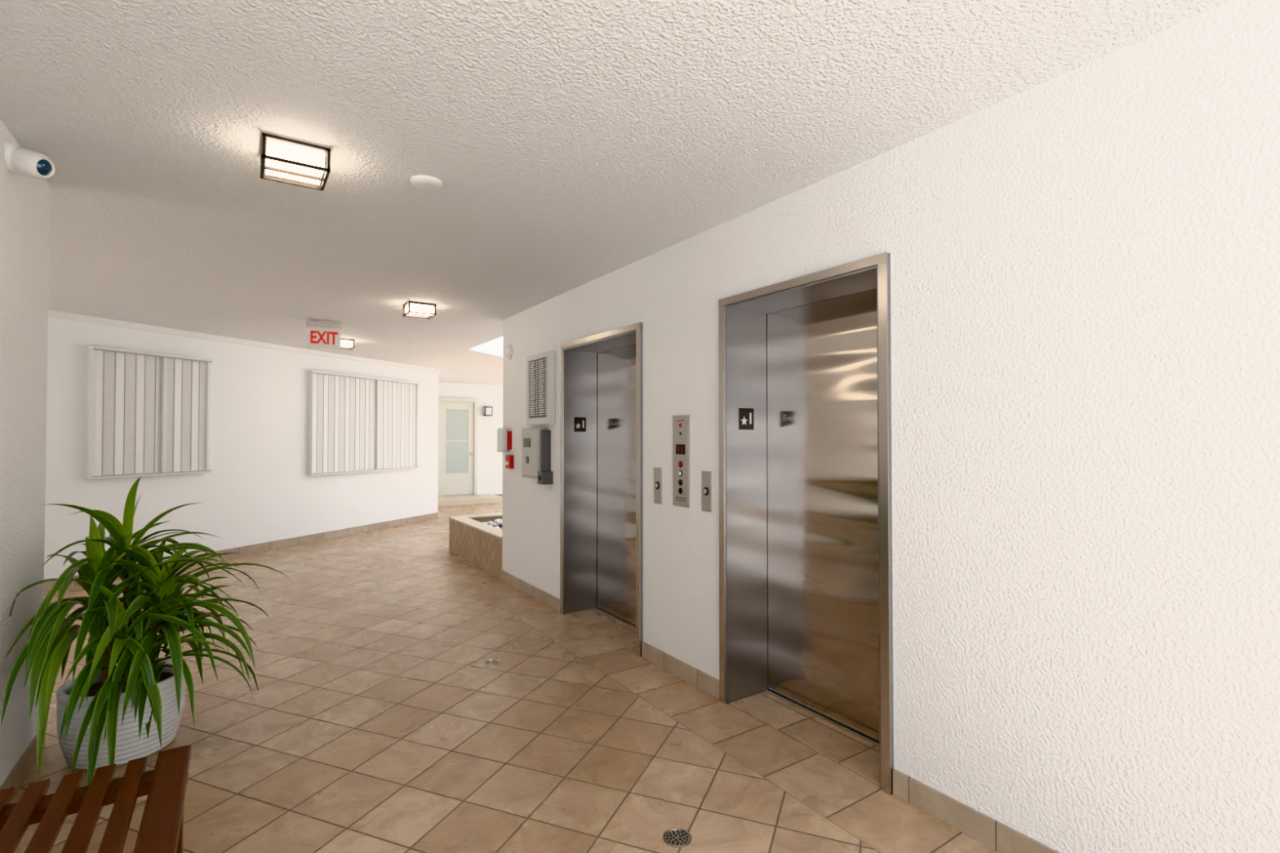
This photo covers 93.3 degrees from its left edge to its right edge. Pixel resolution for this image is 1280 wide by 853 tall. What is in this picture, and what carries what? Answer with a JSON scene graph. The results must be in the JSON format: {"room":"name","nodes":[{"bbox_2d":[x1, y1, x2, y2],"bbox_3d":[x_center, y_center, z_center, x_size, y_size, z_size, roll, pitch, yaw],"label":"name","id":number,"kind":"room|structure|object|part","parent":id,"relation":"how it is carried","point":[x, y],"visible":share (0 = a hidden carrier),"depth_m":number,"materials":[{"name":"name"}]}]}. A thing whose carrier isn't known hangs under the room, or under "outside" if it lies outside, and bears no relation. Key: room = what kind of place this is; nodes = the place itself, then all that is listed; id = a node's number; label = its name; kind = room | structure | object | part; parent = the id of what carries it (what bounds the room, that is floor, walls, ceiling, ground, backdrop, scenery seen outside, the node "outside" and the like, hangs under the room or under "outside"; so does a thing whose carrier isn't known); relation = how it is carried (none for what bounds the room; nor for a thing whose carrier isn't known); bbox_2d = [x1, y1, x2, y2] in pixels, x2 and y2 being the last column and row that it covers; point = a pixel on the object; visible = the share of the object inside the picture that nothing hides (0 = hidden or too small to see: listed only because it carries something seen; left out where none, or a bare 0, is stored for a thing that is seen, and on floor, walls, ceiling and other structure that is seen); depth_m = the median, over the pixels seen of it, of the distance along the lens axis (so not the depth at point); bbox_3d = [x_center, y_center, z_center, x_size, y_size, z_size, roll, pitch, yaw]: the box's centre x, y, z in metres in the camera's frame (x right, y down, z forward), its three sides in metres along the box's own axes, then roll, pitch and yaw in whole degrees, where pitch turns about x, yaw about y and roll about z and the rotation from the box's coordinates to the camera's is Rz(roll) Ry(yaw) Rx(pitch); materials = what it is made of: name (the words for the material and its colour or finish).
{"room":"elevator lobby","nodes":[
{"label":"elevator lobby","id":0,"kind":"room"},
{"bbox_2d":[0,120,49,786],"bbox_3d":[-1.842,0.154,1.235,0.200,2.630,3.700,1,-1,-34],"label":"wall","id":1,"kind":"structure","parent":0,"point":[24,200],"depth_m":2.50,"materials":[{"name":"white paint"}]},
{"bbox_2d":[0,732,45,804],"bbox_3d":[-1.758,1.420,1.279,0.012,0.100,3.712,1,-1,-34],"label":"baseboard","id":2,"kind":"structure","parent":1,"relation":"attached to","point":[24,766],"depth_m":2.53,"materials":[{"name":"tile"}]},
{"bbox_2d":[4,140,54,179],"bbox_3d":[-2.399,-1.039,2.356,0.171,0.138,0.113,0,-1,-2],"label":"security camera","id":3,"kind":"object","parent":1,"relation":"attached to","point":[24,162],"visible":1,"depth_m":2.33,"materials":[{"name":"white plastic"}]},
{"bbox_2d":[56,659,186,769],"bbox_3d":[-2.395,1.329,2.807,0.458,0.330,0.458,1,-1,-34],"label":"pot","id":4,"kind":"object","parent":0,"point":[129,746],"depth_m":2.66,"materials":[{"name":"white ceramic"}]},
{"bbox_2d":[44,316,438,579],"bbox_3d":[-5.731,0.281,5.468,0.200,2.750,11.319,0,-1,21],"label":"wall","id":5,"kind":"structure","parent":0,"point":[258,489],"depth_m":7.33,"materials":[{"name":"paint"}]},
{"bbox_2d":[85,346,212,479],"bbox_3d":[-5.188,-0.131,6.456,0.095,1.305,1.140,0,-1,21],"label":"shutter","id":6,"kind":"object","parent":5,"relation":"attached to","point":[148,413],"visible":1,"depth_m":6.38,"materials":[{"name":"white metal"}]},
{"bbox_2d":[44,512,438,591],"bbox_3d":[-5.395,1.495,6.016,0.012,0.100,10.019,0,-1,21],"label":"baseboard","id":7,"kind":"structure","parent":5,"relation":"attached to","point":[48,585],"depth_m":8.18,"materials":[{"name":"tile"}]},
{"bbox_2d":[48,309,439,373],"bbox_3d":[-5.622,-1.065,5.453,0.030,0.060,11.331,0,-1,21],"label":"trim","id":8,"kind":"structure","parent":5,"relation":"attached to","point":[52,313],"depth_m":7.06,"materials":[{"name":"white paint"}]},
{"bbox_2d":[306,370,419,475],"bbox_3d":[-4.118,-0.033,9.189,0.095,1.435,2.067,0,-1,21],"label":"shutter","id":9,"kind":"object","parent":5,"relation":"attached to","point":[357,424],"visible":1,"depth_m":9.02,"materials":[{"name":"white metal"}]},
{"bbox_2d":[438,382,502,496],"bbox_3d":[-2.977,0.361,14.394,5.483,2.630,0.200,1,-1,-34],"label":"wall","id":10,"kind":"structure","parent":0,"point":[490,462],"depth_m":13.91,"materials":[{"name":"paint"}]},
{"bbox_2d":[440,400,474,495],"bbox_3d":[-4.095,0.482,13.512,0.760,2.080,0.030,1,-1,-34],"label":"door","id":11,"kind":"structure","parent":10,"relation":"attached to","point":[462,483],"depth_m":13.49,"materials":[{"name":"beige paint"}]},
{"bbox_2d":[445,408,467,473],"bbox_3d":[-4.097,0.327,13.518,0.500,1.430,0.020,1,-1,-34],"label":"glass","id":12,"kind":"object","parent":11,"relation":"attached to","point":[456,420],"visible":1,"depth_m":13.51,"materials":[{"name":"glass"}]},
{"bbox_2d":[437,397,477,497],"bbox_3d":[-4.084,0.452,13.495,0.900,2.180,0.070,1,-1,-34],"label":"frame","id":13,"kind":"object","parent":10,"relation":"attached to","point":[446,399],"visible":0.84,"depth_m":13.68,"materials":[{"name":"beige paint"}]},
{"bbox_2d":[482,406,492,416],"bbox_3d":[-3.492,-0.347,13.847,0.180,0.210,0.160,1,-1,-34],"label":"wall sconce","id":14,"kind":"object","parent":10,"relation":"attached to","point":[487,410],"visible":1,"depth_m":13.80,"materials":[{"name":"white glass"}]},
{"bbox_3d":[-3.490,-0.348,13.843,0.130,0.170,0.110,1,-1,-34],"label":"glass","id":15,"kind":"part","parent":14,"relation":"part of","materials":[{"name":"white glass"}]},
{"bbox_2d":[9,502,999,852],"bbox_3d":[-2.503,1.611,6.417,13.500,0.120,16.500,1,-1,-34],"label":"floor","id":16,"kind":"structure","parent":0,"point":[376,722],"depth_m":2.88,"materials":[{"name":"tile"}]},
{"bbox_2d":[0,744,191,852],"bbox_3d":[-1.185,1.241,1.004,0.605,0.450,1.900,1,-1,-34],"label":"slatted bench","id":17,"kind":"object","parent":16,"relation":"on","point":[161,830],"visible":1,"depth_m":1.64,"materials":[{"name":"brown wood"}]},
{"bbox_3d":[-0.968,1.036,1.151,0.085,0.035,1.900,1,-1,-34],"label":"rail","id":18,"kind":"part","parent":17,"relation":"part of","materials":[{"name":"brown wood"}]},
{"bbox_2d":[0,476,288,785],"bbox_3d":[-2.325,0.859,2.873,1.445,1.273,0.972,-1,-1,44],"label":"potted plant","id":19,"kind":"object","parent":16,"relation":"on","point":[109,713],"visible":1,"depth_m":2.62,"materials":[{"name":"green plant"}]},
{"bbox_2d":[437,493,502,506],"bbox_3d":[-3.904,1.597,13.135,1.600,0.120,0.840,1,-1,-34],"label":"step","id":20,"kind":"structure","parent":16,"relation":"on","point":[482,498],"depth_m":12.94,"materials":[{"name":"stone"}]},
{"bbox_2d":[448,512,502,578],"bbox_3d":[-0.989,1.353,7.486,2.220,0.430,1.850,1,-1,-34],"label":"stone planter","id":21,"kind":"object","parent":16,"relation":"on","point":[477,539],"visible":0.06,"depth_m":6.87,"materials":[{"name":"tile"}]},
{"bbox_2d":[483,659,499,666],"bbox_3d":[-0.948,1.508,3.861,0.100,0.005,0.100,1,-1,-34],"label":"floor drain","id":22,"kind":"object","parent":16,"relation":"on","point":[491,662],"visible":1,"depth_m":3.86,"materials":[{"name":"metal"}]},
{"bbox_2d":[662,827,691,848],"bbox_3d":[0.135,1.482,2.179,0.104,0.005,0.104,1,-1,-34],"label":"floor drain","id":23,"kind":"object","parent":16,"relation":"on","point":[677,837],"visible":1,"depth_m":2.18,"materials":[{"name":"metal"}]},
{"bbox_2d":[0,0,1231,385],"bbox_3d":[-1.976,-1.227,6.571,12.500,0.300,16.900,1,-1,-34],"label":"ceiling","id":24,"kind":"structure","parent":0,"point":[570,144],"depth_m":2.30,"materials":[{"name":"white paint"}]},
{"bbox_2d":[260,132,330,191],"bbox_3d":[-1.429,-1.091,2.502,0.236,0.100,0.236,1,-1,-34],"label":"ceiling light","id":25,"kind":"object","parent":24,"relation":"attached to","point":[283,157],"depth_m":2.45,"materials":[{"name":"white glass"}]},
{"bbox_2d":[306,320,341,349],"bbox_3d":[-3.244,-0.943,6.205,0.320,0.280,0.080,0,-1,-26],"label":"exit sign","id":26,"kind":"object","parent":24,"relation":"hanging from","point":[322,334],"visible":1,"depth_m":6.19,"materials":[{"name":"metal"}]},
{"bbox_2d":[340,338,354,350],"bbox_3d":[-3.648,-1.014,7.414,0.236,0.100,0.236,1,-1,-34],"label":"ceiling light","id":27,"kind":"object","parent":24,"relation":"attached to","point":[347,344],"depth_m":7.36,"materials":[{"name":"white glass"}]},
{"bbox_2d":[402,301,436,319],"bbox_3d":[-1.983,-1.045,5.435,0.236,0.100,0.236,1,-1,-34],"label":"ceiling light","id":28,"kind":"object","parent":24,"relation":"attached to","point":[413,308],"depth_m":5.38,"materials":[{"name":"white glass"}]},
{"bbox_2d":[410,175,442,191],"bbox_3d":[-0.991,-1.124,2.805,0.140,0.024,0.140,1,-1,-34],"label":"smoke detector","id":29,"kind":"object","parent":24,"relation":"attached to","point":[425,183],"visible":1,"depth_m":2.77,"materials":[{"name":"white plastic"}]},
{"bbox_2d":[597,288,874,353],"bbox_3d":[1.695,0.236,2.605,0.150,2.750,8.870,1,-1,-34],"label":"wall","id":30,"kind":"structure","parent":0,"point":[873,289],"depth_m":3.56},
{"bbox_2d":[502,0,1279,852],"bbox_3d":[1.202,0.233,2.398,0.200,2.750,9.070,1,-1,-34],"label":"wall","id":31,"kind":"structure","parent":0,"point":[1085,260],"depth_m":1.96,"materials":[{"name":"white paint"}]},
{"bbox_2d":[497,427,511,452],"bbox_3d":[-1.336,0.134,5.949,0.100,0.240,0.150,1,-1,-34],"label":"fire alarm strobe","id":32,"kind":"object","parent":31,"relation":"attached to","point":[504,436],"visible":1,"depth_m":5.91,"materials":[{"name":"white plastic"}]},
{"bbox_2d":[503,344,512,359],"bbox_3d":[-1.307,-0.736,5.963,0.050,0.150,0.150,1,-1,-34],"label":"fire alarm","id":33,"kind":"object","parent":31,"relation":"attached to","point":[508,352],"depth_m":5.93,"materials":[{"name":"white plastic"}]},
{"bbox_2d":[505,454,514,468],"bbox_3d":[-1.276,0.343,5.895,0.055,0.130,0.110,1,-1,-34],"label":"station","id":34,"kind":"object","parent":31,"relation":"attached to","point":[509,459],"visible":1,"depth_m":5.86,"materials":[{"name":"red plastic"}]},
{"bbox_2d":[521,427,552,484],"bbox_3d":[-0.913,0.253,5.303,0.108,0.480,0.470,1,-1,-34],"label":"intercom panel","id":35,"kind":"object","parent":31,"relation":"attached to","point":[535,442],"visible":1,"depth_m":5.18,"materials":[{"name":"grey metal"}]},
{"bbox_3d":[-0.969,0.234,5.314,0.008,0.400,0.350,1,-1,-34],"label":"door plate","id":36,"kind":"part","parent":35,"relation":"part of","materials":[{"name":"metal"}]},
{"bbox_2d":[526,350,555,425],"bbox_3d":[-0.872,-0.327,5.302,0.050,0.620,0.512,1,-1,-34],"label":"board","id":37,"kind":"object","parent":31,"relation":"attached to","point":[540,367],"visible":1,"depth_m":5.25,"materials":[{"name":"grey metal"}]},
{"bbox_2d":[560,322,642,657],"bbox_3d":[-0.178,0.421,4.573,0.368,2.202,1.179,1,-1,-34],"label":"elevator","id":38,"kind":"object","parent":31,"relation":"attached to","point":[601,393],"visible":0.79,"depth_m":4.93,"materials":[{"name":"metal"}]},
{"bbox_3d":[-0.496,-0.016,5.012,0.110,0.120,0.003,1,-1,-34],"label":"plate","id":39,"kind":"part","parent":38,"relation":"part of","materials":[{"name":"black plastic"}]},
{"bbox_3d":[-0.187,1.519,4.550,0.290,0.006,1.075,1,-1,-34],"label":"sill","id":40,"kind":"part","parent":38,"relation":"part of","materials":[{"name":"tile"}]},
{"bbox_3d":[-0.049,0.442,4.659,0.038,2.138,1.115,1,-1,-34],"label":"door panel","id":41,"kind":"part","parent":38,"relation":"part of","materials":[{"name":"metal"}]},
{"bbox_2d":[653,466,662,504],"bbox_3d":[0.109,0.375,3.844,0.017,0.230,0.082,1,-1,-34],"label":"button","id":42,"kind":"object","parent":31,"relation":"attached to","point":[657,471],"visible":1,"depth_m":3.84,"materials":[{"name":"metal"}]},
{"bbox_2d":[672,414,689,507],"bbox_3d":[0.244,0.207,3.645,0.016,0.550,0.160,1,-1,-34],"label":"panel","id":43,"kind":"object","parent":31,"relation":"attached to","point":[681,424],"visible":1,"depth_m":3.63,"materials":[{"name":"metal"}]},
{"bbox_2d":[701,471,711,511],"bbox_3d":[0.375,0.369,3.445,0.017,0.230,0.082,1,-1,-34],"label":"button","id":44,"kind":"object","parent":31,"relation":"attached to","point":[706,476],"visible":1,"depth_m":3.44,"materials":[{"name":"metal"}]},
{"bbox_2d":[501,569,1059,852],"bbox_3d":[0.643,1.448,3.028,0.012,0.100,7.370,1,-1,-34],"label":"baseboard","id":45,"kind":"structure","parent":31,"relation":"attached to","point":[979,826],"depth_m":2.32,"materials":[{"name":"tile"}]},
{"bbox_2d":[718,252,893,795],"bbox_3d":[0.874,0.396,2.991,0.368,2.202,1.039,1,-1,-34],"label":"elevator","id":46,"kind":"object","parent":31,"relation":"attached to","point":[806,598],"visible":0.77,"depth_m":3.15,"materials":[{"name":"metal"}]},
{"bbox_3d":[0.594,-0.042,3.372,0.110,0.120,0.003,1,-1,-34],"label":"plate","id":47,"kind":"part","parent":46,"relation":"part of","materials":[{"name":"black plastic"}]},
{"bbox_3d":[0.865,1.494,2.967,0.290,0.006,0.935,1,-1,-34],"label":"sill","id":48,"kind":"part","parent":46,"relation":"part of","materials":[{"name":"tile"}]},
{"bbox_3d":[1.003,0.417,3.076,0.038,2.138,0.975,1,-1,-34],"label":"door panel","id":49,"kind":"part","parent":46,"relation":"part of","materials":[{"name":"metal"}]}
]}

